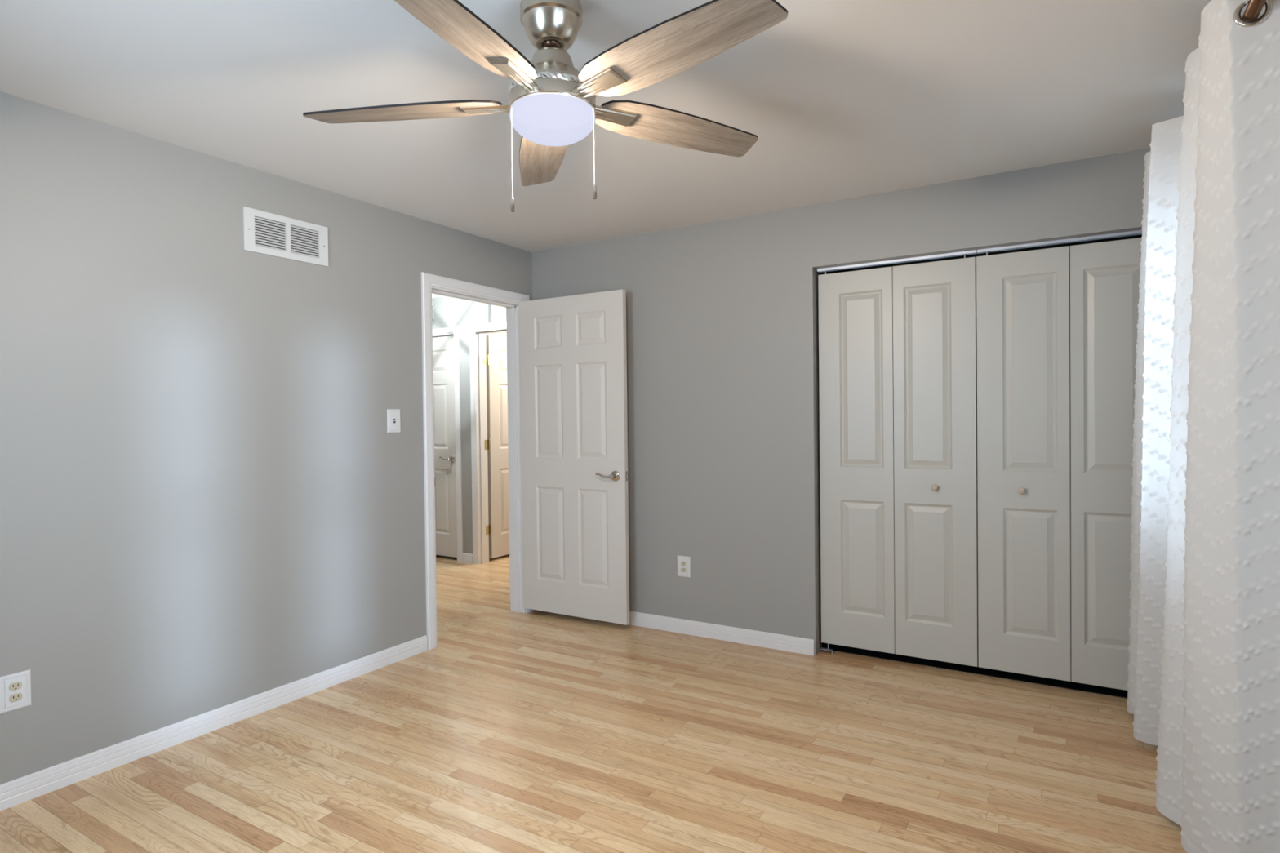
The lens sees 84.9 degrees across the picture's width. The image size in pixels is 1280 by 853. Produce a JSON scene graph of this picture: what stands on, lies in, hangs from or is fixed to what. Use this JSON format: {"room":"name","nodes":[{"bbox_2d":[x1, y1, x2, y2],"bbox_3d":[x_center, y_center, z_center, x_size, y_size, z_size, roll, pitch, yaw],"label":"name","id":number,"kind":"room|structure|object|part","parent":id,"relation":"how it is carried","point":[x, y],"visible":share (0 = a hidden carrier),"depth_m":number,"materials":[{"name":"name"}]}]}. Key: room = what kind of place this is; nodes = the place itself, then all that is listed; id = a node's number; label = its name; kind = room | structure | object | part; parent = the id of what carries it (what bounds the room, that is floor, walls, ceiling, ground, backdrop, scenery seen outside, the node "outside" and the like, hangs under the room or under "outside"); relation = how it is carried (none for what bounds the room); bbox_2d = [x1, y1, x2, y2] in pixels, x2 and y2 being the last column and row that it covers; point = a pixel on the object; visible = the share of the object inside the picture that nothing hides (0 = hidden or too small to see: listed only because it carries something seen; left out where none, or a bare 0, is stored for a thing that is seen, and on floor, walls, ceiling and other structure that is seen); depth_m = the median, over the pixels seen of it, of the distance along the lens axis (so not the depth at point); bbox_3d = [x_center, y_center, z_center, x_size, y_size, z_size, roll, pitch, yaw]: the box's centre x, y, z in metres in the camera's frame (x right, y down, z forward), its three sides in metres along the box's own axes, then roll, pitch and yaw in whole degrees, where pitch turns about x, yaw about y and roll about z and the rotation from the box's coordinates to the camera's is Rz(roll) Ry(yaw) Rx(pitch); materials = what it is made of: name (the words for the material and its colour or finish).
{"room":"empty bedroom","nodes":[
{"label":"empty bedroom","id":0,"kind":"room"},
{"bbox_2d":[0,91,532,784],"bbox_3d":[-1.692,0.062,3.303,0.125,2.440,5.350,0,1,31],"label":"wall","id":1,"kind":"structure","parent":0,"point":[208,502],"depth_m":2.89,"materials":[{"name":"grey paint"}]},
{"bbox_2d":[0,669,31,714],"bbox_3d":[-2.149,0.912,2.406,0.010,0.125,0.087,0,1,31],"label":"power outlet","id":2,"kind":"object","parent":1,"relation":"attached to","point":[15,688],"visible":1,"depth_m":2.40,"materials":[{"name":"white plastic"}]},
{"bbox_2d":[8,693,22,702],"bbox_3d":[-2.146,0.932,2.405,0.004,0.026,0.035,0,1,31],"label":"receptacle","id":3,"kind":"object","parent":2,"relation":"attached to","point":[13,697],"depth_m":2.40,"materials":[{"name":"beige plastic"}]},
{"bbox_2d":[8,681,22,691],"bbox_3d":[-2.147,0.893,2.405,0.004,0.026,0.035,0,1,31],"label":"receptacle","id":4,"kind":"object","parent":2,"relation":"attached to","point":[13,686],"depth_m":2.40,"materials":[{"name":"beige plastic"}]},
{"bbox_2d":[0,635,427,811],"bbox_3d":[-2.100,1.256,2.483,0.013,0.084,3.457,0,1,31],"label":"baseboard","id":5,"kind":"structure","parent":1,"relation":"attached to","point":[24,788],"depth_m":2.87,"materials":[{"name":"white paint"}]},
{"bbox_2d":[242,206,328,266],"bbox_3d":[-1.641,-0.878,3.261,0.011,0.191,0.412,0,1,31],"label":"air vent","id":6,"kind":"object","parent":1,"relation":"in","point":[264,233],"visible":1,"depth_m":3.25,"materials":[{"name":"white metal"}]},
{"bbox_2d":[386,408,400,432],"bbox_3d":[-1.322,-0.030,3.775,0.021,0.126,0.086,0,1,31],"label":"light switch","id":7,"kind":"object","parent":1,"relation":"attached to","point":[393,425],"visible":1,"depth_m":3.77,"materials":[{"name":"white plastic"}]},
{"bbox_2d":[421,271,533,649],"bbox_3d":[-1.039,0.191,4.389,0.161,2.138,0.924,0,1,31],"label":"door frame","id":8,"kind":"structure","parent":1,"relation":"attached to","point":[431,284],"depth_m":4.31,"materials":[{"name":"white paint"}]},
{"bbox_2d":[518,288,629,625],"bbox_3d":[-0.434,0.191,4.474,0.836,2.042,0.159,0,1,31],"label":"door","id":9,"kind":"structure","parent":1,"relation":"in","point":[573,355],"depth_m":4.44,"materials":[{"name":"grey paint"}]},
{"bbox_3d":[-0.200,0.304,4.281,0.148,0.066,0.062,0,1,31],"label":"handle","id":10,"kind":"part","parent":9,"relation":"part of","materials":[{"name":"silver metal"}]},
{"bbox_2d":[431,296,506,554],"bbox_3d":[-1.403,0.018,6.322,2.740,2.440,0.125,0,1,31],"label":"wall","id":11,"kind":"structure","parent":0,"point":[449,312],"depth_m":6.36,"materials":[{"name":"grey paint"}]},
{"bbox_2d":[432,335,457,557],"bbox_3d":[-2.015,0.188,6.628,0.765,2.052,0.097,0,1,31],"label":"door","id":12,"kind":"structure","parent":11,"relation":"in","point":[442,346],"depth_m":6.53,"materials":[{"name":"white paint"}]},
{"bbox_3d":[-1.788,0.298,6.474,0.148,0.066,0.062,0,1,31],"label":"handle","id":13,"kind":"part","parent":12,"relation":"part of","materials":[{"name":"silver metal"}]},
{"bbox_2d":[432,326,462,562],"bbox_3d":[-1.991,0.165,6.668,0.905,2.151,0.143,0,1,31],"label":"door frame","id":14,"kind":"structure","parent":11,"relation":"attached to","point":[455,331],"depth_m":6.39,"materials":[{"name":"white paint"}]},
{"bbox_2d":[462,552,472,563],"bbox_3d":[-1.568,1.198,6.365,0.131,0.084,0.013,0,1,31],"label":"baseboard","id":15,"kind":"structure","parent":11,"relation":"attached to","point":[466,557],"depth_m":6.36,"materials":[{"name":"white paint"}]},
{"bbox_2d":[469,321,506,564],"bbox_3d":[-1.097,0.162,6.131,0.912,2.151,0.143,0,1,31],"label":"door frame","id":16,"kind":"structure","parent":11,"relation":"attached to","point":[477,332],"depth_m":6.30,"materials":[{"name":"white paint"}]},
{"bbox_2d":[485,335,509,558],"bbox_3d":[-1.183,0.183,6.749,0.043,2.050,0.783,0,1,33],"label":"door","id":17,"kind":"structure","parent":11,"relation":"in","point":[496,346],"depth_m":6.51,"materials":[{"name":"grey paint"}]},
{"bbox_2d":[0,554,1186,852],"bbox_3d":[-0.742,1.293,3.754,6.530,0.064,7.340,0,1,31],"label":"floor","id":18,"kind":"structure","parent":0,"point":[535,731],"depth_m":2.65,"materials":[{"name":"brown wood"}]},
{"bbox_2d":[818,642,833,654],"bbox_3d":[1.023,1.214,3.844,0.075,0.058,0.028,0,1,31],"label":"pivot bracket","id":19,"kind":"object","parent":18,"relation":"on","point":[820,647],"visible":1,"depth_m":3.84,"materials":[{"name":"silver metal"}]},
{"bbox_2d":[0,0,1265,298],"bbox_3d":[-0.772,-1.224,3.721,6.530,0.100,7.340,0,1,31],"label":"ceiling","id":20,"kind":"structure","parent":0,"point":[842,100],"depth_m":2.44,"materials":[{"name":"white paint"}]},
{"bbox_2d":[431,302,434,324],"bbox_3d":[-1.833,-1.018,5.816,0.173,0.345,0.173,-1,1,9],"label":"lantern","id":21,"kind":"object","parent":20,"relation":"hanging from","point":[432,303],"visible":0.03,"depth_m":5.88,"materials":[{"name":"black metal"}]},
{"bbox_2d":[302,0,787,212],"bbox_3d":[-0.230,-0.870,1.878,1.342,0.574,1.331,0,1,31],"label":"ceiling fan","id":22,"kind":"object","parent":20,"relation":"hanging from","point":[552,105],"visible":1,"depth_m":1.82,"materials":[{"name":"brown wood"}]},
{"bbox_3d":[-0.657,-0.882,1.964,0.562,0.006,0.157,-1,12,7],"label":"blade","id":23,"kind":"part","parent":22,"relation":"part of","materials":[{"name":"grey wood"}]},
{"bbox_3d":[-0.408,-0.882,1.527,0.157,0.006,0.562,12,6,23],"label":"blade","id":24,"kind":"part","parent":22,"relation":"part of","materials":[{"name":"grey wood"}]},
{"bbox_3d":[-0.406,-0.877,1.935,0.167,0.015,0.062,-1,12,7],"label":"blade arm","id":25,"kind":"part","parent":22,"relation":"part of","materials":[{"name":"silver metal"}]},
{"bbox_3d":[-0.346,-0.742,1.890,0.003,0.250,0.003,0,1,31],"label":"pull chain","id":26,"kind":"part","parent":22,"relation":"part of","materials":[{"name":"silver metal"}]},
{"bbox_3d":[-0.308,-0.878,1.759,0.062,0.015,0.167,12,6,23],"label":"blade arm","id":27,"kind":"part","parent":22,"relation":"part of","materials":[{"name":"silver metal"}]},
{"bbox_3d":[-0.345,-0.601,1.892,0.011,0.038,0.011,-1,1,-36],"label":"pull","id":28,"kind":"part","parent":22,"relation":"part of","materials":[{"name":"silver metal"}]},
{"bbox_3d":[-0.324,-0.899,2.325,0.157,0.006,0.562,-12,3,-11],"label":"blade","id":29,"kind":"part","parent":22,"relation":"part of","materials":[{"name":"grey wood"}]},
{"bbox_3d":[-0.238,-0.824,1.913,0.233,0.087,0.233,0,1,31],"label":"globe","id":30,"kind":"part","parent":22,"relation":"part of"},
{"bbox_3d":[-0.124,-0.772,1.894,0.003,0.239,0.003,0,1,31],"label":"pull chain","id":31,"kind":"part","parent":22,"relation":"part of","materials":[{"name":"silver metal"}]},
{"bbox_3d":[-0.123,-0.637,1.896,0.011,0.038,0.011,-1,1,9],"label":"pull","id":32,"kind":"part","parent":22,"relation":"part of","materials":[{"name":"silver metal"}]},
{"bbox_3d":[-0.115,-0.873,1.799,0.167,0.015,0.062,0,-10,42],"label":"blade arm","id":33,"kind":"part","parent":22,"relation":"part of","materials":[{"name":"silver metal"}]},
{"bbox_3d":[-0.093,-0.888,1.998,0.167,0.015,0.062,-1,-10,-31],"label":"blade arm","id":34,"kind":"part","parent":22,"relation":"part of","materials":[{"name":"silver metal"}]},
{"bbox_3d":[0.122,-0.901,2.128,0.562,0.006,0.157,-1,-10,-31],"label":"blade","id":35,"kind":"part","parent":22,"relation":"part of","materials":[{"name":"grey wood"}]},
{"bbox_3d":[0.073,-0.881,1.630,0.562,0.006,0.157,0,-10,42],"label":"blade","id":36,"kind":"part","parent":22,"relation":"part of","materials":[{"name":"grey wood"}]},
{"bbox_2d":[531,147,1151,655],"bbox_3d":[0.865,0.024,3.903,3.640,2.440,0.115,0,1,31],"label":"wall","id":37,"kind":"structure","parent":0,"point":[722,316],"depth_m":3.98,"materials":[{"name":"grey paint"}]},
{"bbox_2d":[677,555,690,577],"bbox_3d":[0.262,0.843,4.209,0.087,0.125,0.010,0,1,31],"label":"power outlet","id":38,"kind":"object","parent":37,"relation":"attached to","point":[683,562],"visible":1,"depth_m":4.20,"materials":[{"name":"white plastic"}]},
{"bbox_2d":[680,567,685,572],"bbox_3d":[0.261,0.863,4.207,0.035,0.026,0.004,0,1,31],"label":"receptacle","id":39,"kind":"object","parent":38,"relation":"attached to","point":[682,569],"depth_m":4.21,"materials":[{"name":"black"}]},
{"bbox_2d":[628,610,814,655],"bbox_3d":[0.124,1.206,4.298,1.916,0.084,0.013,0,1,31],"label":"baseboard","id":40,"kind":"structure","parent":37,"relation":"attached to","point":[748,637],"depth_m":4.07,"materials":[{"name":"white paint"}]},
{"bbox_2d":[817,249,977,272],"bbox_3d":[1.317,-0.857,3.642,0.789,0.014,0.033,0,1,31],"label":"door track","id":41,"kind":"object","parent":37,"relation":"attached to","point":[975,251],"visible":1,"depth_m":3.62,"materials":[{"name":"silver metal"}]},
{"bbox_2d":[817,253,977,666],"bbox_3d":[1.317,0.166,3.634,0.777,2.042,0.064,0,1,31],"label":"door","id":42,"kind":"structure","parent":41,"relation":"hanging from","point":[897,344],"depth_m":3.62,"materials":[{"name":"grey paint"}]},
{"bbox_3d":[1.482,0.307,3.521,0.033,0.033,0.034,0,1,31],"label":"knob","id":43,"kind":"part","parent":42,"relation":"part of","materials":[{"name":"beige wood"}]},
{"bbox_2d":[977,230,1142,253],"bbox_3d":[1.986,-0.860,3.240,0.766,0.014,0.033,0,1,31],"label":"door track","id":44,"kind":"object","parent":37,"relation":"attached to","point":[1137,232],"visible":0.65,"depth_m":3.25,"materials":[{"name":"silver metal"}]},
{"bbox_2d":[976,237,1142,690],"bbox_3d":[1.988,0.164,3.231,0.777,2.042,0.064,0,1,31],"label":"door","id":45,"kind":"structure","parent":44,"relation":"hanging from","point":[1025,444],"depth_m":3.26,"materials":[{"name":"grey paint"}]},
{"bbox_3d":[1.812,0.305,3.322,0.033,0.033,0.034,0,1,31],"label":"knob","id":46,"kind":"part","parent":45,"relation":"part of","materials":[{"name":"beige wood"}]},
{"bbox_2d":[818,234,1142,648],"bbox_3d":[1.848,0.015,3.767,1.816,2.440,0.665,0,1,31],"label":"door frame","id":47,"kind":"structure","parent":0,"point":[1140,235],"depth_m":3.96,"materials":[{"name":"grey paint"}]},
{"bbox_3d":[1.339,0.057,1.022,0.140,2.440,4.565,0,1,31],"label":"wall","id":48,"kind":"structure","parent":0,"visible":0},
{"bbox_2d":[1241,0,1266,21],"bbox_3d":[1.744,-0.961,2.022,0.189,0.085,1.878,0,1,31],"label":"curtain rod","id":49,"kind":"object","parent":48,"relation":"attached to","point":[1254,7],"visible":0.02,"depth_m":1.60,"materials":[{"name":"brown metal"}]},
{"bbox_2d":[1126,0,1279,852],"bbox_3d":[1.759,0.092,2.198,0.240,2.276,1.781,0,1,28],"label":"curtain","id":50,"kind":"object","parent":49,"relation":"hanging from","point":[1203,686],"visible":1,"depth_m":1.81,"materials":[{"name":"white fabric"}]}
]}

